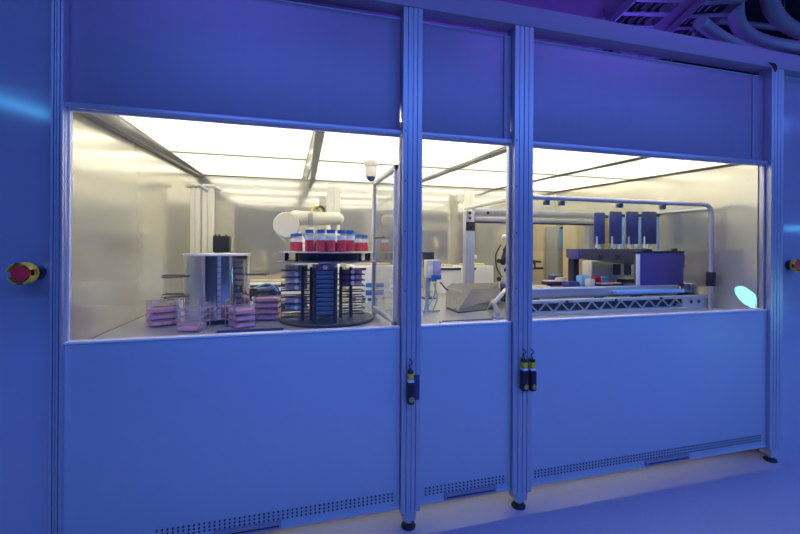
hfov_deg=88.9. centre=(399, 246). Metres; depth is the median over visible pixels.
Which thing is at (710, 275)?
frame
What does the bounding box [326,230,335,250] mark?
bottle
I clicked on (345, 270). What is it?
flask
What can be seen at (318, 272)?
microplate
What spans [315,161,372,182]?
ceiling light
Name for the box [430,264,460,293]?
instrument
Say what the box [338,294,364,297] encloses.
shelf
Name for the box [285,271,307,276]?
flask
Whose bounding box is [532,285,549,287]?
microplate
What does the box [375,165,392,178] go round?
ceiling light
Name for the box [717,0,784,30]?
pipe
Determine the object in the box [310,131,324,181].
ceiling beam
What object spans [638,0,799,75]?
ceiling
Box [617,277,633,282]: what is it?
microplate
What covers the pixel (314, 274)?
shelf
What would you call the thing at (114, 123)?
ceiling beam
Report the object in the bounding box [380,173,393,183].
ceiling light
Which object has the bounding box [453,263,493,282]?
instrument
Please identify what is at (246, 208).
wall
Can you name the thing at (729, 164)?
ceiling beam
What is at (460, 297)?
chute
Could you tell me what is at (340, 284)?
shelf
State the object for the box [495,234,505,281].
robot
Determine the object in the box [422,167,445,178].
ceiling light
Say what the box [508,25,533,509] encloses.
frame post
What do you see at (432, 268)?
control unit
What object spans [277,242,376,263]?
tray
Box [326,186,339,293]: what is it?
support column
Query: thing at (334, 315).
shelf
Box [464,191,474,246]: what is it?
support column
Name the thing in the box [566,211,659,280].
robot
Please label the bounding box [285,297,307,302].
flask
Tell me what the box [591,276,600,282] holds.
tub
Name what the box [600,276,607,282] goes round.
tub
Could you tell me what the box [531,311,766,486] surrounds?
panel
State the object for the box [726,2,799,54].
flexible duct
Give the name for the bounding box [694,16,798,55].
flexible duct
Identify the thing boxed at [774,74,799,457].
wall
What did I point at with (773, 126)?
frame post
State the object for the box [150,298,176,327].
rack
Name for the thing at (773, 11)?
flexible duct
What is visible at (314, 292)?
shelf
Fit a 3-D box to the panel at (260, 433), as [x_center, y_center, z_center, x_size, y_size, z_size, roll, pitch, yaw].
[-0.708,0.858,1.868,1.457,0.905,0.046,0,0,-15]
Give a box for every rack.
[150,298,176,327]
[177,300,210,331]
[224,298,254,328]
[253,294,277,320]
[541,280,561,285]
[548,274,563,279]
[595,283,613,285]
[606,282,622,285]
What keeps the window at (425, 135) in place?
attached to the frame post at (411, 40)
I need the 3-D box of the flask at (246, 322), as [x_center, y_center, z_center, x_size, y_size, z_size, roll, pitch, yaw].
[-0.879,0.413,2.238,0.162,0.026,0.100,0,0,42]
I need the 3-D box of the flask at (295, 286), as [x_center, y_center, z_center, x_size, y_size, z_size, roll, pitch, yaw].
[-0.607,0.231,2.387,0.130,0.028,0.142,0,0,-15]
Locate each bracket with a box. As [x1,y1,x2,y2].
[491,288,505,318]
[532,260,543,269]
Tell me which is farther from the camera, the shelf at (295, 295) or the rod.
the rod
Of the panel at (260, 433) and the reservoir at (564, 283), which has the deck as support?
the reservoir at (564, 283)
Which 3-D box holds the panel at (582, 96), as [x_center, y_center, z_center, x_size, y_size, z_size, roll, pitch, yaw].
[1.578,-0.865,2.516,1.786,0.573,0.036,0,0,-15]
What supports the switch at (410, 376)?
attached to the frame post at (411, 40)
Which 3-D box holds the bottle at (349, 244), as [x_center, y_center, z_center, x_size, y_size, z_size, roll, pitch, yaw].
[-0.290,-0.034,2.367,0.053,0.122,0.052,0,0,-15]
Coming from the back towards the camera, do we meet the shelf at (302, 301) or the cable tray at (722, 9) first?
the cable tray at (722, 9)
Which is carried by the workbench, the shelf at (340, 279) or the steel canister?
the steel canister
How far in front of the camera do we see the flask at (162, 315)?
2.22 m
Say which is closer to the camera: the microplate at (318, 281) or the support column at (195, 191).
the microplate at (318, 281)
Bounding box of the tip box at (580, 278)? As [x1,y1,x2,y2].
[576,275,589,285]
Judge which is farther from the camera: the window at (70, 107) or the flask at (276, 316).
the flask at (276, 316)
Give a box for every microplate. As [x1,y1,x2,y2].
[316,287,332,291]
[316,293,332,296]
[316,296,332,300]
[316,302,332,305]
[316,305,332,309]
[316,311,332,314]
[317,271,333,273]
[317,276,333,278]
[317,280,333,282]
[317,285,333,287]
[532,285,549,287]
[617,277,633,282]
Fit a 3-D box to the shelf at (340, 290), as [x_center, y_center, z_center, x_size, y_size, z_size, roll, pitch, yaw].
[-0.302,0.266,2.509,0.151,0.005,0.142,0,0,-15]
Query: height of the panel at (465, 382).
0.905 m
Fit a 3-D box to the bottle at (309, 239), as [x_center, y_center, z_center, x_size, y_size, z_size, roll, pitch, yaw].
[-0.505,-0.036,2.277,0.053,0.122,0.052,0,0,-15]
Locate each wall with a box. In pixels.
[0,0,50,533]
[72,112,197,339]
[198,169,555,288]
[372,165,397,324]
[556,165,758,309]
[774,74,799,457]
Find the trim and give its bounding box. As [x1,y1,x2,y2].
[287,0,714,55]
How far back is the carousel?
2.33 m
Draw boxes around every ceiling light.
[117,115,313,159]
[170,152,306,179]
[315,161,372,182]
[319,132,398,164]
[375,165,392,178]
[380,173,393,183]
[422,139,505,168]
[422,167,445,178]
[422,169,557,188]
[461,148,640,174]
[504,176,626,191]
[566,158,728,179]
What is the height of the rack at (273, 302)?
0.145 m
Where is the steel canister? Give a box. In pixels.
[675,282,695,303]
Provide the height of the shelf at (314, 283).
0.005 m
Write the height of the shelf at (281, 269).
0.005 m
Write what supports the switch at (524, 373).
attached to the frame post at (522, 38)
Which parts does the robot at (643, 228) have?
guide rod, guide rod, guide rod, guide rod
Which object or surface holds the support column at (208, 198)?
on the workbench
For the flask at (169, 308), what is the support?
on the rack at (173, 303)
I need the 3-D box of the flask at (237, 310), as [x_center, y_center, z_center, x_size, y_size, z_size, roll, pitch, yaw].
[-0.878,0.343,2.238,0.162,0.026,0.100,0,0,42]
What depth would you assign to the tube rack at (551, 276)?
3.56 m
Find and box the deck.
[494,281,684,301]
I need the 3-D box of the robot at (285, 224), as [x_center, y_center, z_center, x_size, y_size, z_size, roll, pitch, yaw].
[-0.664,0.064,2.981,0.516,0.743,0.235,0,0,-15]
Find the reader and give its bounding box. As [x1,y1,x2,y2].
[582,261,633,281]
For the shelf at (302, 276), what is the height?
0.005 m
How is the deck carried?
on the workbench
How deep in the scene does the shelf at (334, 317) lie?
2.25 m
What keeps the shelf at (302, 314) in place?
attached to the carousel
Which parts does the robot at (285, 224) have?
arm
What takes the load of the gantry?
on the workbench
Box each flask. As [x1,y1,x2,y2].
[146,305,179,312]
[146,312,179,319]
[146,318,179,325]
[177,320,205,329]
[229,306,254,313]
[229,314,254,320]
[229,319,254,326]
[252,296,280,300]
[252,302,280,306]
[252,308,280,312]
[252,314,280,318]
[284,304,307,309]
[285,264,307,269]
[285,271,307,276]
[285,278,307,282]
[285,284,307,289]
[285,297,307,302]
[312,264,335,269]
[342,268,361,273]
[342,275,360,279]
[342,279,361,284]
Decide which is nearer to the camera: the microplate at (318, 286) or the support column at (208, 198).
the microplate at (318, 286)
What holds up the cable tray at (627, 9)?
hanging from the rod
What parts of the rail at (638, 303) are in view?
plate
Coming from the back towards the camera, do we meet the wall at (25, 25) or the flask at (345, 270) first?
the flask at (345, 270)
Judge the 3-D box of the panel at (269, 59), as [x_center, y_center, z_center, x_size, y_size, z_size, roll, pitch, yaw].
[-0.703,-0.879,1.889,1.457,0.573,0.042,0,0,-15]
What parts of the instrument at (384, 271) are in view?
panel, panel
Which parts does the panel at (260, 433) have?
grip plate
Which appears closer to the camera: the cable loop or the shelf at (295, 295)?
the shelf at (295, 295)
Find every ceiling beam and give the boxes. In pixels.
[78,112,202,176]
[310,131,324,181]
[422,147,505,182]
[495,157,649,189]
[555,164,737,192]
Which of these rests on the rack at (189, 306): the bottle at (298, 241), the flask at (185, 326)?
the flask at (185, 326)
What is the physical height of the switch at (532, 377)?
0.226 m
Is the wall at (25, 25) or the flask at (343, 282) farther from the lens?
the flask at (343, 282)
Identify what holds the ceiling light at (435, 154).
attached to the ceiling at (309, 159)
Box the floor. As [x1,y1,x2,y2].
[256,448,799,533]
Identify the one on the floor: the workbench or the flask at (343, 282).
the workbench
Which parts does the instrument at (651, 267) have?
plate, lid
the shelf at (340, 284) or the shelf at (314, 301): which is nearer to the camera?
the shelf at (314, 301)
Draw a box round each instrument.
[161,253,268,324]
[250,279,299,295]
[346,263,392,297]
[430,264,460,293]
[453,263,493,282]
[632,248,684,284]
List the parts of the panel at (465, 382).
grip plate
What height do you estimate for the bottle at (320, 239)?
0.122 m
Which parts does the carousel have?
plate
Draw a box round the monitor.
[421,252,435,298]
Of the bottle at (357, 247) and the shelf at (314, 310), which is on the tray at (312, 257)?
the bottle at (357, 247)
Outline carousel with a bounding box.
[279,264,373,327]
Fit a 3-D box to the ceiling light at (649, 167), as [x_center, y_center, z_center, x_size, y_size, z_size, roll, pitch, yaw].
[1.898,-0.643,3.167,0.766,0.106,1.018,0,0,-15]
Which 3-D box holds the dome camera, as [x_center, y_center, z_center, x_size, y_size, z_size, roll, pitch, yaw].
[-0.213,-0.555,2.999,0.100,0.149,0.100,0,0,-15]
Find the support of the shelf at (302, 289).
attached to the carousel
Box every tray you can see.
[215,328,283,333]
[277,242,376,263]
[582,0,685,53]
[640,0,745,60]
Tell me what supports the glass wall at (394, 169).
on the workbench
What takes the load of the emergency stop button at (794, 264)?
attached to the wall at (790, 332)
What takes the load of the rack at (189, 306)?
on the workbench
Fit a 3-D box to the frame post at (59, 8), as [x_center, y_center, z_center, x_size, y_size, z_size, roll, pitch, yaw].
[-1.399,0.102,1.683,0.076,2.620,0.085,0,0,-15]
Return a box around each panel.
[63,329,399,533]
[69,0,400,129]
[420,323,510,505]
[422,22,510,138]
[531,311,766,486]
[533,40,763,159]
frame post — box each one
[48,0,72,533]
[399,6,422,530]
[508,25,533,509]
[758,68,783,462]
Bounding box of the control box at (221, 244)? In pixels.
[213,234,230,252]
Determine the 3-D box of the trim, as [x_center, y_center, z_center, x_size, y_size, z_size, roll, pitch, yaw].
[-3.506,-1.846,3.496,11.060,0.150,4.400,0,0,-15]
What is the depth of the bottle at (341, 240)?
2.28 m
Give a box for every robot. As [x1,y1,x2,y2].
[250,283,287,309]
[273,205,343,308]
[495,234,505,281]
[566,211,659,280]
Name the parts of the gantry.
leg, cable plate, rail, rail, leg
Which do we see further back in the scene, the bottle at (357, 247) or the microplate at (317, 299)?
the bottle at (357, 247)
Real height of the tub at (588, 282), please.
0.058 m
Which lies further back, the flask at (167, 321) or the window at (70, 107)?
the flask at (167, 321)
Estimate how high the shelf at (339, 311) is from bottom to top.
0.005 m
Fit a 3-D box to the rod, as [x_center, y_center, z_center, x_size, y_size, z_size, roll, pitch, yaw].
[2.178,-2.117,3.029,0.024,1.101,0.028,0,0,-15]
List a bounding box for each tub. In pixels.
[585,279,594,285]
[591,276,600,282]
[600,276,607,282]
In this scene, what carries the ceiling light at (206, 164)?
attached to the ceiling at (309, 159)
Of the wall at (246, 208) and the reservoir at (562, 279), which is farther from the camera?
the wall at (246, 208)
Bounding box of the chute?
[446,281,500,312]
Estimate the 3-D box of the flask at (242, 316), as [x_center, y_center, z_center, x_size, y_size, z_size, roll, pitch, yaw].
[-0.878,0.378,2.238,0.162,0.026,0.100,0,0,42]
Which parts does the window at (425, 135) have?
sill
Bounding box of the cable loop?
[769,62,776,71]
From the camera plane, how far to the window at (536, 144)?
2.54 m
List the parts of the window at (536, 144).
sill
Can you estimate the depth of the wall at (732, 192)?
3.10 m
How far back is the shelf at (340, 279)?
2.44 m
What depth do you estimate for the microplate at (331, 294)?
2.26 m
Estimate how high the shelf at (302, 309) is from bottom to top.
0.005 m
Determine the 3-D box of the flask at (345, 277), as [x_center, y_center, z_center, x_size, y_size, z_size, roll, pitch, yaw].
[-0.302,0.182,2.511,0.130,0.028,0.142,0,0,-15]
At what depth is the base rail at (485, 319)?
2.37 m
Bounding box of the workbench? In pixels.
[92,288,724,338]
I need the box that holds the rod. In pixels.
[691,23,694,36]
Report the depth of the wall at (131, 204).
2.23 m
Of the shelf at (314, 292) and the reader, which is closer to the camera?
the shelf at (314, 292)
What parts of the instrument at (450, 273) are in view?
panel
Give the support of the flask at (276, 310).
on the rack at (273, 302)
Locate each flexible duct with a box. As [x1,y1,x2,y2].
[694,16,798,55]
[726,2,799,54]
[760,0,799,39]
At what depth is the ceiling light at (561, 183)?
4.06 m
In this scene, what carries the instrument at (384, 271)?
on the workbench
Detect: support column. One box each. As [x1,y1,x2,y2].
[185,184,208,252]
[197,184,221,252]
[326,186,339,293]
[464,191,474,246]
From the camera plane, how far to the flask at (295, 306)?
2.34 m
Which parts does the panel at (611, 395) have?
grip plate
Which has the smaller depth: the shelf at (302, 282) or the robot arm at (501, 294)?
the shelf at (302, 282)
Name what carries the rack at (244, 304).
on the workbench
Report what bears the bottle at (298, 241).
on the tray at (312, 257)
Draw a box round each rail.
[439,318,495,322]
[532,295,707,315]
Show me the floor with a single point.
(741, 492)
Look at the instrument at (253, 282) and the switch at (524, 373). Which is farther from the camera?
the instrument at (253, 282)
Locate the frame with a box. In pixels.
[464,195,715,308]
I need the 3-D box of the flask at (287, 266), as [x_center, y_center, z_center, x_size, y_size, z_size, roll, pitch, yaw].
[-0.607,0.117,2.387,0.130,0.028,0.142,0,0,-15]
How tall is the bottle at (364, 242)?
0.104 m
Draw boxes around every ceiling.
[305,131,314,168]
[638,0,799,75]
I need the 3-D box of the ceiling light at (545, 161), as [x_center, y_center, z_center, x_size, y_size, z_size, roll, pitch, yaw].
[1.056,-0.648,2.937,0.944,0.106,1.018,0,0,-15]
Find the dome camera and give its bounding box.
[364,160,377,181]
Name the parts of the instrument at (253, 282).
panel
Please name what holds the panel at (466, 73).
attached to the frame post at (411, 40)
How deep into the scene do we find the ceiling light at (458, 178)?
3.92 m
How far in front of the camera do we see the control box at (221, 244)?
3.15 m
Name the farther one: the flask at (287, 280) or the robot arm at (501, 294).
the robot arm at (501, 294)
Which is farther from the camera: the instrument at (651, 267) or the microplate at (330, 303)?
the instrument at (651, 267)
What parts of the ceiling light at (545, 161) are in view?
frame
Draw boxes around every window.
[63,101,400,344]
[421,132,511,327]
[532,141,767,321]
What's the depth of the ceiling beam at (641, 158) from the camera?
3.15 m
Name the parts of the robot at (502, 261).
arm, arm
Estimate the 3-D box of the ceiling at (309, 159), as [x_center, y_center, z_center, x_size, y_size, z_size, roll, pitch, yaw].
[0.226,-0.757,3.290,3.973,0.096,2.170,0,0,-15]
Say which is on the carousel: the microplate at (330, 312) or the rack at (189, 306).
the microplate at (330, 312)
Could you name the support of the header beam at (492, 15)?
on the frame post at (411, 40)
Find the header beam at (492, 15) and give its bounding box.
[303,0,799,75]
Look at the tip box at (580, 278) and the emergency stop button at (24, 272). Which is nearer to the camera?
the emergency stop button at (24, 272)
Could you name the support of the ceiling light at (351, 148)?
attached to the ceiling at (309, 159)
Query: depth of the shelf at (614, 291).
2.96 m
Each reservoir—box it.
[555,277,567,281]
[562,281,579,286]
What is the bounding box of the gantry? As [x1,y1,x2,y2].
[463,208,593,282]
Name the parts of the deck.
leg, deck plate, rail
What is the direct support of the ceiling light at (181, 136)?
attached to the ceiling at (309, 159)
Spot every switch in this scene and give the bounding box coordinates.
[406,358,413,404]
[520,348,528,391]
[528,348,536,391]
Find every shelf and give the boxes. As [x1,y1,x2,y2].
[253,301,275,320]
[281,269,311,270]
[281,275,311,277]
[281,281,311,284]
[281,288,311,290]
[281,294,311,297]
[281,300,311,304]
[281,306,311,311]
[281,312,311,317]
[314,274,335,275]
[314,283,335,284]
[314,292,335,293]
[314,301,335,302]
[314,310,335,311]
[314,314,335,316]
[314,316,335,320]
[338,278,364,280]
[338,283,364,286]
[338,289,364,291]
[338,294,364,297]
[338,299,364,303]
[338,304,364,308]
[338,310,364,314]
[612,289,684,294]
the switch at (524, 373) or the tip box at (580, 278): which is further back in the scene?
the tip box at (580, 278)
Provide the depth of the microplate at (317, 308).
2.26 m
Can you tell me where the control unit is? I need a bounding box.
[421,260,447,313]
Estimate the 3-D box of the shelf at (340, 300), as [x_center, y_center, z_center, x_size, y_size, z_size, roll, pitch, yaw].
[-0.302,0.334,2.509,0.151,0.005,0.142,0,0,-15]
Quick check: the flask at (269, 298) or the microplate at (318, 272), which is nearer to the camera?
the microplate at (318, 272)
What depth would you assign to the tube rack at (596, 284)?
3.09 m
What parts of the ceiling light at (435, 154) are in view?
frame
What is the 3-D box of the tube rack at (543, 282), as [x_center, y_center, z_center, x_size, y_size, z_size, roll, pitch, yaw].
[1.181,0.278,3.175,0.130,0.038,0.090,0,0,-15]
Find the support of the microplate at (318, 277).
on the carousel
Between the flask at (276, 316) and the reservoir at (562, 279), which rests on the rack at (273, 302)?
the flask at (276, 316)
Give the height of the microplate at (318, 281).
0.016 m
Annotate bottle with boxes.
[290,234,297,250]
[294,233,302,250]
[305,230,313,251]
[316,229,324,250]
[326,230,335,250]
[337,230,345,250]
[345,230,354,251]
[354,234,361,250]
[361,235,367,250]
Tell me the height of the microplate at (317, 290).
0.016 m
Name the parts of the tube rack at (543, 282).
lid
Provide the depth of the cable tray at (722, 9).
2.91 m
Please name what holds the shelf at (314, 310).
attached to the carousel
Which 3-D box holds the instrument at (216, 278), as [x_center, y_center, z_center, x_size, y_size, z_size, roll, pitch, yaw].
[-1.082,0.237,2.421,0.588,0.394,0.378,0,0,-15]
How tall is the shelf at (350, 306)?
0.005 m
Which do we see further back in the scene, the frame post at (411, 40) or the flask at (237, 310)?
the flask at (237, 310)
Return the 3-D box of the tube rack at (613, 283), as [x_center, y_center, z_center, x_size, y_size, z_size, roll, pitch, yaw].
[1.662,0.288,3.171,0.100,0.024,0.090,0,0,-15]
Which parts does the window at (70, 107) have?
sill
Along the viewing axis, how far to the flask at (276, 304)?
2.41 m
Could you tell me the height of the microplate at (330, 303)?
0.016 m
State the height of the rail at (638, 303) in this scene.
0.095 m
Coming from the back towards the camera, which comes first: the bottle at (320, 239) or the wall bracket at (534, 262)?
the wall bracket at (534, 262)
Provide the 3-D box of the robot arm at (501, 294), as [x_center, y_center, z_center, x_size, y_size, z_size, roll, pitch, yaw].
[0.638,0.354,2.569,0.141,0.180,0.074,0,0,-32]

